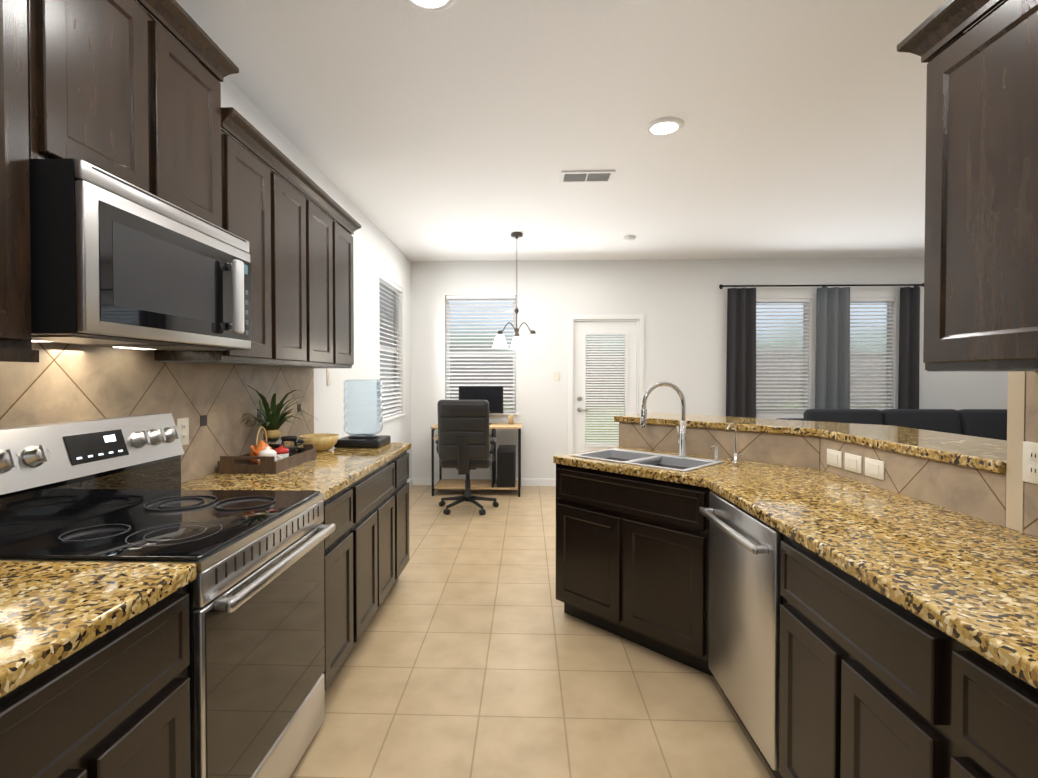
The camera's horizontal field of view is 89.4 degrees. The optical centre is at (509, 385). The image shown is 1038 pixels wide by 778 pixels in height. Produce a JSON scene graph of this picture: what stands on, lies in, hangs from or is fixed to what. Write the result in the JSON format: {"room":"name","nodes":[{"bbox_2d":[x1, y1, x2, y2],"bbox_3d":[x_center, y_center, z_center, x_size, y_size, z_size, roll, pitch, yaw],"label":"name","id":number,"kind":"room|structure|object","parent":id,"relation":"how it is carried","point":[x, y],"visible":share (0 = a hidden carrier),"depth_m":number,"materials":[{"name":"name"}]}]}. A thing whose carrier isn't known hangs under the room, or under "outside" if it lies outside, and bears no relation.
{"room":"kitchen","nodes":[
{"label":"kitchen","id":0,"kind":"room"},
{"bbox_2d":[152,16,411,482],"bbox_3d":[-1.456,-0.083,2.036,0.120,2.830,9.470,0,1,2],"label":"wall","id":1,"kind":"structure","parent":0,"point":[376,251],"depth_m":4.67,"materials":[{"name":"white paint"}]},
{"bbox_2d":[0,0,47,355],"bbox_3d":[-1.281,-0.572,1.032,0.294,0.979,0.450,0,1,2],"label":"upper cabinet","id":2,"kind":"object","parent":1,"relation":"attached to","point":[23,23],"depth_m":1.21,"materials":[{"name":"brown wood"}]},
{"bbox_2d":[48,0,159,197],"bbox_3d":[-1.267,-0.898,1.450,0.294,0.690,0.387,0,1,2],"label":"upper cabinet","id":3,"kind":"object","parent":1,"relation":"attached to","point":[128,91],"depth_m":1.47,"materials":[{"name":"brown wood"}]},
{"bbox_2d":[29,158,251,350],"bbox_3d":[-1.177,-0.340,1.650,0.441,0.424,0.767,0,1,2],"label":"microwave","id":4,"kind":"object","parent":3,"relation":"attached to","point":[116,262],"visible":1,"depth_m":1.41,"materials":[{"name":"silver metal"}]},
{"bbox_2d":[0,342,313,482],"bbox_3d":[-1.417,0.135,1.221,0.010,0.580,4.723,0,1,2],"label":"backsplash","id":5,"kind":"structure","parent":1,"relation":"attached to","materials":[{"name":"tile"}]},
{"bbox_2d":[177,418,188,445],"bbox_3d":[-1.376,0.194,2.213,0.008,0.115,0.072,0,1,2],"label":"electrical outlet","id":6,"kind":"object","parent":5,"relation":"attached to","point":[183,426],"visible":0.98,"depth_m":2.21,"materials":[{"name":"beige plastic"}]},
{"bbox_2d":[160,0,231,232],"bbox_3d":[-1.254,-0.904,1.838,0.294,0.690,0.388,0,1,2],"label":"upper cabinet","id":7,"kind":"object","parent":1,"relation":"attached to","point":[196,149],"depth_m":1.84,"materials":[{"name":"brown wood"}]},
{"bbox_2d":[154,108,279,366],"bbox_3d":[-1.241,-0.591,2.232,0.294,0.979,0.381,0,1,2],"label":"upper cabinet","id":8,"kind":"object","parent":1,"relation":"attached to","point":[253,182],"depth_m":2.28,"materials":[{"name":"brown wood"}]},
{"bbox_2d":[276,148,311,367],"bbox_3d":[-1.228,-0.597,2.613,0.294,0.979,0.382,0,1,2],"label":"upper cabinet","id":9,"kind":"object","parent":1,"relation":"attached to","point":[293,209],"depth_m":2.65,"materials":[{"name":"brown wood"}]},
{"bbox_2d":[312,180,335,367],"bbox_3d":[-1.215,-0.603,2.994,0.294,0.979,0.381,0,1,2],"label":"upper cabinet","id":10,"kind":"object","parent":1,"relation":"attached to","point":[323,225],"depth_m":3.03,"materials":[{"name":"brown wood"}]},
{"bbox_2d":[327,369,330,384],"bbox_3d":[-1.330,-0.067,3.869,0.008,0.115,0.072,0,1,2],"label":"light switch","id":11,"kind":"object","parent":1,"relation":"attached to","point":[328,376],"visible":1,"depth_m":3.86,"materials":[{"name":"beige plastic"}]},
{"bbox_2d":[336,204,355,367],"bbox_3d":[-1.203,-0.609,3.375,0.294,0.979,0.381,0,1,2],"label":"upper cabinet","id":12,"kind":"object","parent":1,"relation":"attached to","point":[345,226],"depth_m":3.38,"materials":[{"name":"brown wood"}]},
{"bbox_2d":[379,273,405,421],"bbox_3d":[-1.308,-0.389,5.704,0.130,1.490,1.040,0,1,2],"label":"window","id":13,"kind":"structure","parent":1,"relation":"in","point":[389,290],"depth_m":5.80,"materials":[{"name":"white plastic"}]},
{"bbox_2d":[407,478,412,487],"bbox_3d":[-1.283,1.238,5.158,0.015,0.090,3.019,0,1,2],"label":"baseboard","id":14,"kind":"structure","parent":1,"relation":"attached to","point":[410,481],"depth_m":6.53,"materials":[{"name":"white wood"}]},
{"bbox_2d":[290,485,775,777],"bbox_3d":[2.539,1.393,2.015,8.470,0.120,9.650,0,1,2],"label":"floor","id":15,"kind":"structure","parent":0,"point":[476,651],"depth_m":2.32,"materials":[{"name":"tile"}]},
{"bbox_2d":[0,574,196,777],"bbox_3d":[-1.096,0.909,0.977,0.668,0.879,0.600,0,1,2],"label":"base cabinet","id":16,"kind":"object","parent":15,"relation":"on","point":[94,665],"depth_m":1.01,"materials":[{"name":"brown wood"}]},
{"bbox_2d":[0,561,195,689],"bbox_3d":[-1.125,0.464,0.034,0.673,0.040,2.472,0,1,2],"label":"countertop","id":17,"kind":"structure","parent":16,"relation":"on","point":[47,609],"depth_m":1.05,"materials":[{"name":"beige stone"}]},
{"bbox_2d":[0,413,335,777],"bbox_3d":[-1.034,0.726,1.627,0.724,1.225,0.837,0,1,2],"label":"range","id":18,"kind":"object","parent":15,"relation":"on","point":[101,490],"visible":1,"depth_m":1.55,"materials":[{"name":"silver metal"}]},
{"bbox_2d":[321,478,359,689],"bbox_3d":[-1.053,0.889,2.246,0.668,0.879,0.381,0,1,2],"label":"base cabinet","id":19,"kind":"object","parent":15,"relation":"on","point":[342,508],"depth_m":2.27,"materials":[{"name":"brown wood"}]},
{"bbox_2d":[181,442,410,497],"bbox_3d":[-1.031,0.420,2.824,0.673,0.040,1.552,0,1,2],"label":"countertop","id":20,"kind":"structure","parent":19,"relation":"on","point":[332,469],"depth_m":2.39,"materials":[{"name":"beige stone"}]},
{"bbox_2d":[218,385,317,473],"bbox_3d":[-1.185,0.197,2.736,0.341,0.406,0.637,0,1,2],"label":"tray","id":21,"kind":"object","parent":20,"relation":"on","point":[273,451],"visible":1,"depth_m":2.66,"materials":[{"name":"brown wood"}]},
{"bbox_2d":[299,433,338,450],"bbox_3d":[-1.157,0.348,3.199,0.232,0.090,0.232,0,1,2],"label":"bowl","id":22,"kind":"object","parent":20,"relation":"on","point":[323,441],"visible":0.77,"depth_m":3.13,"materials":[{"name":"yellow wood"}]},
{"bbox_2d":[334,379,390,447],"bbox_3d":[-0.955,0.174,3.429,0.290,0.430,0.290,0,1,2],"label":"water dispenser","id":23,"kind":"object","parent":20,"relation":"on","point":[363,411],"visible":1,"depth_m":3.32,"materials":[{"name":"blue plastic"}]},
{"bbox_2d":[343,379,382,435],"bbox_3d":[-0.955,0.141,3.429,0.246,0.364,0.246,0,1,2],"label":"bottle","id":24,"kind":"object","parent":23,"relation":"on","point":[363,409],"depth_m":3.33,"materials":[{"name":"clear plastic"}]},
{"bbox_2d":[360,454,399,635],"bbox_3d":[-1.034,0.880,2.816,0.668,0.879,0.759,0,1,2],"label":"base cabinet","id":25,"kind":"object","parent":15,"relation":"on","point":[379,488],"depth_m":2.82,"materials":[{"name":"brown wood"}]},
{"bbox_2d":[400,446,410,573],"bbox_3d":[-1.015,0.871,3.389,0.668,0.879,0.388,0,1,2],"label":"base cabinet","id":26,"kind":"object","parent":15,"relation":"on","point":[404,458],"depth_m":3.43,"materials":[{"name":"brown wood"}]},
{"bbox_2d":[435,400,498,514],"bbox_3d":[-0.433,0.704,5.389,0.637,1.149,0.759,0,1,2],"label":"office chair","id":27,"kind":"object","parent":15,"relation":"on","point":[463,444],"visible":1,"depth_m":5.05,"materials":[{"name":"black leather"}]},
{"bbox_2d":[430,386,521,496],"bbox_3d":[-0.374,0.636,6.259,1.040,1.260,0.640,0,1,2],"label":"desk","id":28,"kind":"object","parent":15,"relation":"on","point":[506,479],"visible":0.58,"depth_m":6.17,"materials":[{"name":"beige wood"}]},
{"bbox_2d":[553,422,720,627],"bbox_3d":[0.583,0.782,2.848,0.647,1.075,1.126,0,1,2],"label":"base cabinet","id":29,"kind":"object","parent":15,"relation":"on","point":[619,462],"depth_m":2.91,"materials":[{"name":"brown wood"}]},
{"bbox_2d":[553,459,1037,777],"bbox_3d":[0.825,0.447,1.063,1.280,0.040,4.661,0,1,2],"label":"kitchen counter","id":30,"kind":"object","parent":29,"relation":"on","point":[909,624],"depth_m":1.37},
{"bbox_2d":[571,448,724,471],"bbox_3d":[0.739,0.491,2.857,0.785,0.196,0.785,0,1,2],"label":"sink","id":31,"kind":"object","parent":30,"relation":"in","point":[615,459],"depth_m":2.84,"materials":[{"name":"silver metal"}]},
{"bbox_2d":[640,381,744,463],"bbox_3d":[0.951,0.185,2.778,0.487,0.416,0.340,0,1,2],"label":"faucet","id":32,"kind":"object","parent":30,"relation":"on","point":[682,440],"visible":1,"depth_m":2.85,"materials":[{"name":"silver metal"}]},
{"bbox_2d":[699,491,782,777],"bbox_3d":[1.135,0.895,1.962,0.671,0.876,0.601,0,1,2],"label":"dishwasher","id":33,"kind":"object","parent":15,"relation":"on","point":[745,599],"visible":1,"depth_m":1.87,"materials":[{"name":"silver metal"}]},
{"bbox_2d":[669,426,864,482],"bbox_3d":[1.215,0.782,2.827,0.618,1.075,1.126,0,1,2],"label":"backsplash","id":34,"kind":"structure","parent":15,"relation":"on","point":[790,451],"depth_m":2.60,"materials":[{"name":"beige tile"}]},
{"bbox_2d":[827,448,841,467],"bbox_3d":[1.498,0.334,2.419,0.008,0.075,0.115,0,1,2],"label":"switch plate","id":35,"kind":"object","parent":34,"relation":"attached to","point":[834,457],"visible":1,"depth_m":2.41,"materials":[{"name":"beige plastic"}]},
{"bbox_2d":[845,453,861,473],"bbox_3d":[1.493,0.336,2.279,0.008,0.075,0.115,0,1,2],"label":"switch plate","id":36,"kind":"object","parent":34,"relation":"attached to","point":[853,463],"visible":1,"depth_m":2.27,"materials":[{"name":"beige plastic"}]},
{"bbox_2d":[777,409,1006,440],"bbox_3d":[4.476,0.769,5.463,2.930,1.019,1.050,0,1,2],"label":"sofa","id":37,"kind":"object","parent":15,"relation":"on","point":[988,423],"visible":0.23,"depth_m":5.66,"materials":[{"name":"black fabric"}]},
{"bbox_2d":[176,0,1004,260],"bbox_3d":[2.539,-1.557,1.969,8.470,0.120,9.650,0,1,2],"label":"ceiling","id":38,"kind":"structure","parent":0,"point":[464,130],"depth_m":2.96,"materials":[{"name":"white paint"}]},
{"bbox_2d":[405,0,455,11],"bbox_3d":[-0.305,-1.488,1.982,0.224,0.018,0.224,0,1,2],"label":"recessed light","id":39,"kind":"object","parent":38,"relation":"in","point":[432,5],"visible":0.98,"depth_m":2.04,"materials":[{"name":"white plastic"}]},
{"bbox_2d":[492,232,540,349],"bbox_3d":[0.077,-0.965,5.386,0.497,1.170,0.453,0,1,2],"label":"pendant light","id":40,"kind":"object","parent":38,"relation":"hanging from","point":[517,342],"visible":1,"depth_m":5.27,"materials":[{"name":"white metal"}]},
{"bbox_2d":[560,170,614,182],"bbox_3d":[0.563,-1.520,3.814,0.380,0.012,0.200,0,1,2],"label":"ceiling vent","id":41,"kind":"object","parent":38,"relation":"in","point":[597,176],"visible":1,"depth_m":3.80,"materials":[{"name":"white metal"}]},
{"bbox_2d":[623,235,635,240],"bbox_3d":[1.250,-1.535,5.467,0.130,0.034,0.130,0,1,2],"label":"smoke detector","id":42,"kind":"object","parent":38,"relation":"attached to","point":[629,238],"visible":1,"depth_m":5.42,"materials":[{"name":"white plastic"}]},
{"bbox_2d":[644,116,683,135],"bbox_3d":[0.902,-1.505,3.055,0.224,0.018,0.224,0,1,2],"label":"recessed light","id":43,"kind":"object","parent":38,"relation":"in","point":[665,126],"visible":1,"depth_m":3.03,"materials":[{"name":"white plastic"}]},
{"bbox_2d":[411,258,1007,478],"bbox_3d":[2.693,-0.154,6.574,7.870,2.830,0.120,0,1,2],"label":"wall","id":44,"kind":"structure","parent":0,"point":[680,305],"depth_m":6.54,"materials":[{"name":"white paint"}]},
{"bbox_2d":[446,295,518,414],"bbox_3d":[-0.361,-0.388,6.648,0.960,1.500,0.130,0,1,2],"label":"window","id":45,"kind":"structure","parent":44,"relation":"in","point":[475,324],"depth_m":6.67,"materials":[{"name":"white plastic"}]},
{"bbox_2d":[413,478,555,485],"bbox_3d":[-0.242,1.215,6.626,1.939,0.090,0.015,0,1,2],"label":"baseboard","id":46,"kind":"structure","parent":44,"relation":"attached to","point":[524,482],"depth_m":6.60,"materials":[{"name":"white wood"}]},
{"bbox_2d":[554,372,559,380],"bbox_3d":[0.602,-0.119,6.580,0.072,0.115,0.008,0,1,2],"label":"light switch","id":47,"kind":"object","parent":44,"relation":"attached to","point":[556,376],"visible":1,"depth_m":6.58,"materials":[{"name":"beige plastic"}]},
{"bbox_2d":[568,314,643,453],"bbox_3d":[1.208,0.185,6.610,0.940,2.150,0.138,0,1,2],"label":"door","id":48,"kind":"structure","parent":44,"relation":"in","point":[605,364],"depth_m":6.60,"materials":[{"name":"white wood"}]},
{"bbox_2d":[756,299,809,412],"bbox_3d":[3.358,-0.369,6.541,0.736,1.416,0.094,0,1,2],"label":"living room window","id":49,"kind":"structure","parent":44,"relation":"in","point":[782,356],"depth_m":6.55,"materials":[{"name":"white plastic"}]},
{"bbox_2d":[719,283,923,288],"bbox_3d":[3.788,-1.217,6.399,2.454,0.044,0.122,0,1,2],"label":"curtain rod","id":50,"kind":"object","parent":44,"relation":"attached to","point":[721,286],"visible":0.88,"depth_m":6.35,"materials":[{"name":"black metal"}]},
{"bbox_2d":[726,288,755,417],"bbox_3d":[2.834,0.021,6.410,0.377,2.425,0.074,0,1,2],"label":"curtain","id":51,"kind":"object","parent":50,"relation":"hanging from","point":[741,361],"visible":0.58,"depth_m":6.40,"materials":[{"name":"grey fabric"}]},
{"bbox_2d":[815,287,849,408],"bbox_3d":[3.929,0.021,6.373,0.432,2.425,0.074,0,1,2],"label":"curtain","id":52,"kind":"object","parent":50,"relation":"hanging from","point":[832,378],"visible":0.62,"depth_m":6.36,"materials":[{"name":"grey fabric"}]},
{"bbox_2d":[898,287,919,408],"bbox_3d":[4.835,0.022,6.347,0.256,2.425,0.074,0,1,2],"label":"curtain","id":53,"kind":"object","parent":50,"relation":"hanging from","point":[909,356],"visible":0.54,"depth_m":6.34,"materials":[{"name":"grey fabric"}]},
{"bbox_2d":[850,298,894,410],"bbox_3d":[4.402,-0.368,6.506,0.686,1.416,0.094,0,1,2],"label":"living room window","id":54,"kind":"structure","parent":44,"relation":"in","point":[871,349],"depth_m":6.51,"materials":[{"name":"white plastic"}]},
{"bbox_2d":[622,422,815,468],"bbox_3d":[1.109,0.779,3.027,0.810,1.075,0.921,0,1,2],"label":"wall","id":55,"kind":"structure","parent":0,"point":[719,429],"depth_m":2.66,"materials":[{"name":"beige tile"}]},
{"bbox_2d":[614,413,1006,473],"bbox_3d":[1.323,0.227,2.646,1.335,0.038,2.168,0,1,2],"label":"bar","id":56,"kind":"object","parent":55,"relation":"on","point":[985,454],"visible":0.98,"depth_m":2.29,"materials":[{"name":"stone"}]},
{"bbox_2d":[619,371,1037,536],"bbox_3d":[1.046,0.196,1.003,0.834,0.464,4.765,0,1,2],"label":"backsplash","id":57,"kind":"structure","parent":55,"relation":"attached to","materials":[{"name":"tile"}]},
{"bbox_2d":[1022,441,1037,483],"bbox_3d":[1.466,0.216,1.463,0.008,0.115,0.072,0,1,2],"label":"electrical outlet","id":58,"kind":"object","parent":57,"relation":"attached to","point":[1030,464],"visible":1,"depth_m":1.47,"materials":[{"name":"beige plastic"}]},
{"bbox_2d":[865,457,884,480],"bbox_3d":[1.488,0.338,2.139,0.008,0.075,0.115,0,1,2],"label":"switch plate","id":59,"kind":"object","parent":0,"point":[874,468],"visible":1,"depth_m":2.13,"materials":[{"name":"beige plastic"}]},
{"bbox_3d":[1.471,-0.041,-0.626,0.120,2.830,4.345,0,1,2],"label":"wall","id":60,"kind":"structure","parent":0,"visible":0},
{"bbox_2d":[913,0,1037,370],"bbox_3d":[1.306,-0.509,1.186,0.328,0.939,0.560,0,1,2],"label":"upper cabinet","id":61,"kind":"object","parent":60,"relation":"attached to","point":[981,257],"depth_m":1.28,"materials":[{"name":"brown wood"}]}
]}

